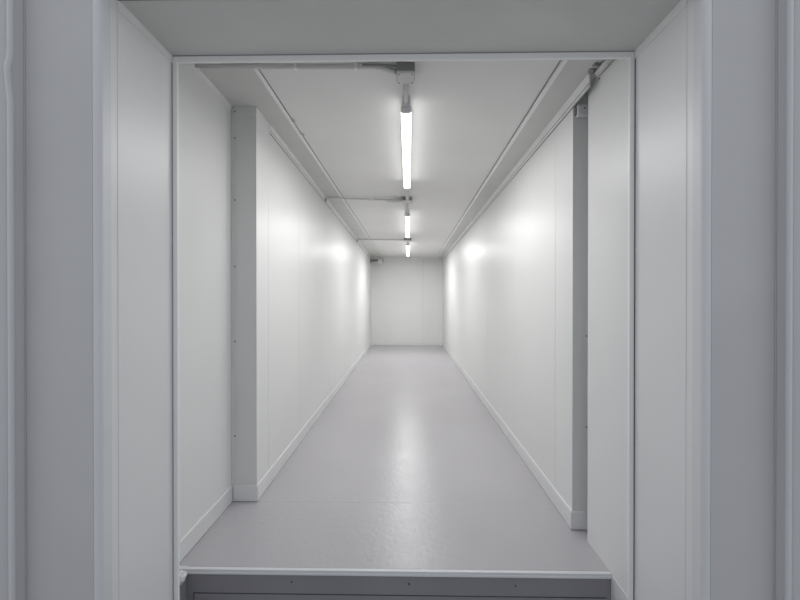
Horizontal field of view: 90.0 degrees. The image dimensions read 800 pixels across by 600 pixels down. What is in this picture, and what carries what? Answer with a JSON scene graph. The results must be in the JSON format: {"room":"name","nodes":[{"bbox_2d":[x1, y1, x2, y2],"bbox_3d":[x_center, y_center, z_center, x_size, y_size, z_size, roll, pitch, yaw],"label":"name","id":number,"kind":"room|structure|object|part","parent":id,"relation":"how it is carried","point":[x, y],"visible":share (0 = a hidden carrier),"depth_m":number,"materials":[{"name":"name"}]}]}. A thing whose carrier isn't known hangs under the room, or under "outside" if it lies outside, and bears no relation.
{"room":"industrial corridor","nodes":[
{"label":"industrial corridor","id":0,"kind":"room"},
{"bbox_2d":[0,0,26,599],"bbox_3d":[-1.928,0.040,1.190,1.604,3.190,0.064,0,0,1],"label":"wall","id":1,"kind":"structure","parent":0,"point":[13,350],"depth_m":1.16,"materials":[{"name":"white paint"}]},
{"bbox_2d":[25,0,370,599],"bbox_3d":[-0.938,0.022,5.703,0.291,3.190,9.001,0,0,1],"label":"wall","id":2,"kind":"structure","parent":0,"point":[99,92],"depth_m":1.29,"materials":[{"name":"white paint"}]},
{"bbox_3d":[-1.042,0.040,1.207,0.236,3.150,0.004,0,0,1],"label":"panel","id":3,"kind":"part","parent":2,"relation":"part of","materials":[{"name":"grey metal"}]},
{"bbox_2d":[257,342,371,501],"bbox_3d":[-0.785,1.127,6.270,0.010,0.096,7.830,0,0,1],"label":"baseboard","id":4,"kind":"structure","parent":2,"relation":"attached to","point":[267,479],"depth_m":3.26,"materials":[{"name":"plastic"}]},
{"bbox_2d":[270,124,371,258],"bbox_3d":[-0.784,-1.080,6.386,0.010,0.165,7.580,0,0,1],"label":"trim","id":5,"kind":"structure","parent":2,"relation":"attached to","point":[273,133],"depth_m":3.52,"materials":[{"name":"white metal"}]},
{"bbox_2d":[370,257,382,263],"bbox_3d":[-0.574,-0.977,9.894,0.320,0.156,0.156,0,0,1],"label":"emergency light","id":6,"kind":"object","parent":2,"relation":"attached to","point":[380,259],"visible":1,"depth_m":9.85,"materials":[{"name":"plastic"}]},
{"bbox_2d":[180,566,611,585],"bbox_3d":[-0.043,1.217,1.735,1.926,0.072,0.091,0,0,1],"label":"trim","id":7,"kind":"structure","parent":2,"relation":"attached to","point":[184,570],"depth_m":1.75,"materials":[{"name":"metal"}]},
{"bbox_2d":[186,574,610,599],"bbox_3d":[-0.016,1.409,1.774,1.872,0.408,0.034,0,0,1],"label":"door threshold","id":8,"kind":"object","parent":2,"relation":"attached to","point":[198,586],"depth_m":1.76,"materials":[{"name":"grey metal"}]},
{"bbox_3d":[-0.007,1.457,1.760,1.811,0.313,0.004,0,0,1],"label":"inset panel","id":9,"kind":"part","parent":8,"relation":"part of","materials":[{"name":"grey metal"}]},
{"bbox_2d":[172,51,634,63],"bbox_3d":[0.005,-0.959,1.565,1.807,0.044,0.016,0,0,1],"label":"trim","id":10,"kind":"structure","parent":2,"relation":"attached to","point":[553,55],"depth_m":1.56,"materials":[{"name":"white metal"}]},
{"bbox_2d":[172,56,635,599],"bbox_3d":[-0.004,0.316,1.570,1.828,2.595,0.016,0,0,1],"label":"trim","id":11,"kind":"structure","parent":2,"relation":"attached to","point":[175,77],"depth_m":1.58,"materials":[{"name":"white metal"}]},
{"bbox_2d":[178,63,231,539],"bbox_3d":[-1.027,0.202,1.977,0.052,2.860,0.788,0,0,1],"label":"wall","id":12,"kind":"structure","parent":0,"point":[205,459],"depth_m":2.03,"materials":[{"name":"white paint"}]},
{"bbox_2d":[180,579,185,599],"bbox_3d":[-0.980,1.413,1.697,0.056,0.400,0.160,0,0,1],"label":"trim","id":13,"kind":"structure","parent":12,"relation":"attached to","point":[183,585],"depth_m":1.76,"materials":[{"name":"grey metal"}]},
{"bbox_2d":[180,485,232,562],"bbox_3d":[-0.997,1.143,2.073,0.010,0.096,0.594,0,0,1],"label":"baseboard","id":14,"kind":"structure","parent":12,"relation":"attached to","point":[192,537],"depth_m":2.03,"materials":[{"name":"plastic"}]},
{"bbox_2d":[189,64,231,109],"bbox_3d":[-0.999,-1.137,1.978,0.011,0.042,0.762,0,0,1],"label":"trim","id":15,"kind":"structure","parent":12,"relation":"attached to","point":[200,73],"depth_m":2.11,"materials":[{"name":"white metal"}]},
{"bbox_2d":[231,106,256,484],"bbox_3d":[-0.946,0.032,2.387,0.199,2.416,0.063,0,0,1],"label":"wall","id":16,"kind":"structure","parent":0,"point":[243,118],"depth_m":2.36,"materials":[{"name":"grey metal"}]},
{"bbox_2d":[232,485,257,501],"bbox_3d":[-0.916,1.142,2.364,0.159,0.096,0.010,0,0,1],"label":"baseboard","id":17,"kind":"structure","parent":16,"relation":"attached to","point":[240,493],"depth_m":2.36,"materials":[{"name":"plastic"}]},
{"bbox_3d":[-0.922,-1.115,2.359,0.149,0.080,0.005,0,0,1],"label":"cap plate","id":18,"kind":"part","parent":16,"relation":"part of","materials":[{"name":"grey metal"}]},
{"bbox_2d":[180,346,608,570],"bbox_3d":[0.152,1.216,6.019,3.100,0.080,8.500,0,0,1],"label":"floor","id":19,"kind":"structure","parent":0,"point":[406,466],"depth_m":2.45,"materials":[{"name":"grey plastic"}]},
{"bbox_2d":[199,59,604,257],"bbox_3d":[0.186,-1.143,5.911,2.670,0.174,8.698,0,0,1],"label":"ceiling","id":20,"kind":"structure","parent":0,"point":[464,114],"depth_m":2.58,"materials":[{"name":"white paint"}]},
{"bbox_2d":[194,62,396,74],"bbox_3d":[-0.487,-1.099,1.886,0.962,0.070,0.050,0,0,1],"label":"conduit","id":21,"kind":"object","parent":20,"relation":"attached to","point":[356,66],"visible":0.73,"depth_m":1.88,"materials":[{"name":"grey plastic"}]},
{"bbox_2d":[254,69,381,256],"bbox_3d":[-0.576,-1.104,5.979,0.020,0.120,8.388,0,0,2],"label":"trim","id":22,"kind":"structure","parent":20,"relation":"attached to","point":[258,72],"depth_m":2.72,"materials":[{"name":"white metal"}]},
{"bbox_2d":[325,197,402,202],"bbox_3d":[-0.388,-1.082,4.323,0.854,0.063,0.046,0,0,1],"label":"cable","id":23,"kind":"object","parent":20,"relation":"attached to","point":[394,200],"visible":0.93,"depth_m":4.31,"materials":[{"name":"grey plastic"}]},
{"bbox_2d":[357,239,403,241],"bbox_3d":[-0.342,-1.065,7.120,0.862,0.048,0.036,0,0,1],"label":"cable","id":24,"kind":"object","parent":20,"relation":"attached to","point":[357,239],"visible":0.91,"depth_m":7.11,"materials":[{"name":"grey plastic"}]},
{"bbox_2d":[396,61,414,83],"bbox_3d":[0.026,-1.080,1.900,0.086,0.062,0.102,0,0,1],"label":"junction box","id":25,"kind":"object","parent":20,"relation":"attached to","point":[405,70],"visible":0.96,"depth_m":1.85,"materials":[{"name":"plastic"}]},
{"bbox_3d":[0.026,-1.058,1.901,0.080,0.012,0.096,0,0,1],"label":"lid","id":26,"kind":"part","parent":25,"relation":"part of","materials":[{"name":"plastic"}]},
{"bbox_2d":[401,103,410,188],"bbox_3d":[0.049,-1.062,2.925,0.059,0.091,1.468,0,0,1],"label":"lamp","id":27,"kind":"object","parent":20,"relation":"attached to","point":[405,111],"visible":0.98,"depth_m":2.60,"materials":[{"name":"white plastic"}]},
{"bbox_2d":[402,84,409,106],"bbox_3d":[0.032,-1.081,2.074,0.040,0.051,0.238,0,0,1],"label":"conduit","id":28,"kind":"object","parent":20,"relation":"attached to","point":[405,99],"visible":0.92,"depth_m":2.11,"materials":[{"name":"plastic"}]},
{"bbox_2d":[402,196,411,203],"bbox_3d":[0.079,-1.076,4.315,0.105,0.052,0.140,0,0,1],"label":"junction box","id":29,"kind":"object","parent":20,"relation":"attached to","point":[403,197],"visible":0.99,"depth_m":4.28,"materials":[{"name":"plastic"}]},
{"bbox_3d":[0.079,-1.058,4.315,0.099,0.010,0.134,0,0,1],"label":"lid","id":30,"kind":"part","parent":29,"relation":"part of","materials":[{"name":"grey plastic"}]},
{"bbox_2d":[405,189,408,200],"bbox_3d":[0.073,-1.072,3.961,0.040,0.051,0.609,0,0,1],"label":"conduit","id":31,"kind":"object","parent":20,"relation":"attached to","point":[406,196],"visible":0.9,"depth_m":4.11,"materials":[{"name":"plastic"}]},
{"bbox_2d":[405,212,409,237],"bbox_3d":[0.108,-1.052,5.678,0.059,0.092,1.614,0,0,1],"label":"lamp","id":32,"kind":"object","parent":20,"relation":"attached to","point":[407,216],"visible":0.98,"depth_m":5.37,"materials":[{"name":"white plastic"}]},
{"bbox_2d":[406,243,408,255],"bbox_3d":[0.164,-1.042,8.287,0.059,0.093,1.735,0,0,1],"label":"lamp","id":33,"kind":"object","parent":20,"relation":"attached to","point":[407,245],"visible":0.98,"depth_m":7.88,"materials":[{"name":"white plastic"}]},
{"bbox_2d":[404,238,411,241],"bbox_3d":[0.139,-1.066,7.112,0.130,0.052,0.180,0,0,1],"label":"junction box","id":34,"kind":"object","parent":20,"relation":"attached to","point":[405,239],"visible":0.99,"depth_m":7.02,"materials":[{"name":"plastic"}]},
{"bbox_2d":[436,60,567,257],"bbox_3d":[0.825,-1.069,5.956,0.025,0.049,8.387,0,0,1],"label":"trim","id":35,"kind":"structure","parent":20,"relation":"attached to","point":[561,63],"depth_m":2.46,"materials":[{"name":"white metal"}]},
{"bbox_2d":[118,0,686,62],"bbox_3d":[0.002,-1.243,1.372,1.807,0.625,0.376,0,0,1],"label":"lintel","id":36,"kind":"object","parent":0,"point":[174,27],"visible":1,"depth_m":1.40,"materials":[{"name":"white paint"}]},
{"bbox_2d":[371,258,442,341],"bbox_3d":[0.173,-0.016,10.190,2.400,2.450,0.050,0,0,1],"label":"wall","id":37,"kind":"structure","parent":0,"point":[407,293],"depth_m":10.17,"materials":[{"name":"white paint"}]},
{"bbox_2d":[372,342,441,345],"bbox_3d":[0.176,1.117,10.165,1.813,0.085,0.010,0,0,1],"label":"baseboard","id":38,"kind":"structure","parent":37,"relation":"attached to","point":[373,343],"depth_m":10.16,"materials":[{"name":"plastic"}]},
{"bbox_2d":[572,95,587,510],"bbox_3d":[1.216,0.007,2.097,0.640,2.470,0.058,0,0,1],"label":"wall","id":39,"kind":"structure","parent":0,"point":[580,125],"depth_m":2.08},
{"bbox_2d":[571,511,586,529],"bbox_3d":[1.170,1.143,2.072,0.571,0.096,0.010,0,0,1],"label":"baseboard","id":40,"kind":"structure","parent":39,"relation":"attached to","point":[579,518],"depth_m":2.07,"materials":[{"name":"plastic"}]},
{"bbox_2d":[574,104,587,117],"bbox_3d":[0.954,-0.970,2.055,0.106,0.060,0.033,0,0,1],"label":"cable box","id":41,"kind":"object","parent":39,"relation":"attached to","point":[581,110],"visible":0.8,"depth_m":2.04,"materials":[{"name":"plastic"}]},
{"bbox_2d":[443,0,775,599],"bbox_3d":[1.086,0.022,5.675,0.257,3.190,8.989,0,0,1],"label":"wall","id":42,"kind":"structure","parent":0,"point":[705,136],"depth_m":1.38,"materials":[{"name":"white paint"}]},
{"bbox_2d":[442,342,571,529],"bbox_3d":[0.985,1.127,6.112,0.010,0.096,8.086,0,0,1],"label":"baseboard","id":43,"kind":"structure","parent":42,"relation":"attached to","point":[549,489],"depth_m":2.86,"materials":[{"name":"plastic"}]},
{"bbox_2d":[442,74,590,259],"bbox_3d":[0.984,-1.038,6.010,0.010,0.095,8.274,0,0,1],"label":"trim","id":44,"kind":"structure","parent":42,"relation":"attached to","point":[581,90],"depth_m":2.59,"materials":[{"name":"white metal"}]},
{"bbox_2d":[588,59,613,78],"bbox_3d":[0.889,-1.065,1.798,0.073,0.084,0.164,0,0,1],"label":"pipe fitting","id":45,"kind":"object","parent":42,"relation":"attached to","point":[607,62],"visible":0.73,"depth_m":1.79,"materials":[{"name":"grey plastic"}]},
{"bbox_2d":[611,576,626,599],"bbox_3d":[0.919,1.405,1.650,0.003,0.416,0.190,0,0,1],"label":"trim","id":46,"kind":"structure","parent":42,"relation":"attached to","point":[617,593],"depth_m":1.70,"materials":[{"name":"plastic"}]},
{"bbox_2d":[627,52,634,599],"bbox_3d":[0.909,0.316,1.557,0.040,2.595,0.012,0,0,1],"label":"trim","id":47,"kind":"structure","parent":42,"relation":"attached to","point":[631,93],"depth_m":1.55,"materials":[{"name":"grey metal"}]},
{"bbox_3d":[1.030,0.040,1.184,0.217,3.150,0.004,0,0,1],"label":"panel","id":48,"kind":"part","parent":42,"relation":"part of","materials":[{"name":"grey metal"}]},
{"bbox_2d":[773,0,799,599],"bbox_3d":[1.906,0.040,1.140,1.604,3.190,0.058,0,0,1],"label":"wall","id":49,"kind":"structure","parent":0,"point":[787,65],"depth_m":1.14,"materials":[{"name":"grey paint"}]}
]}

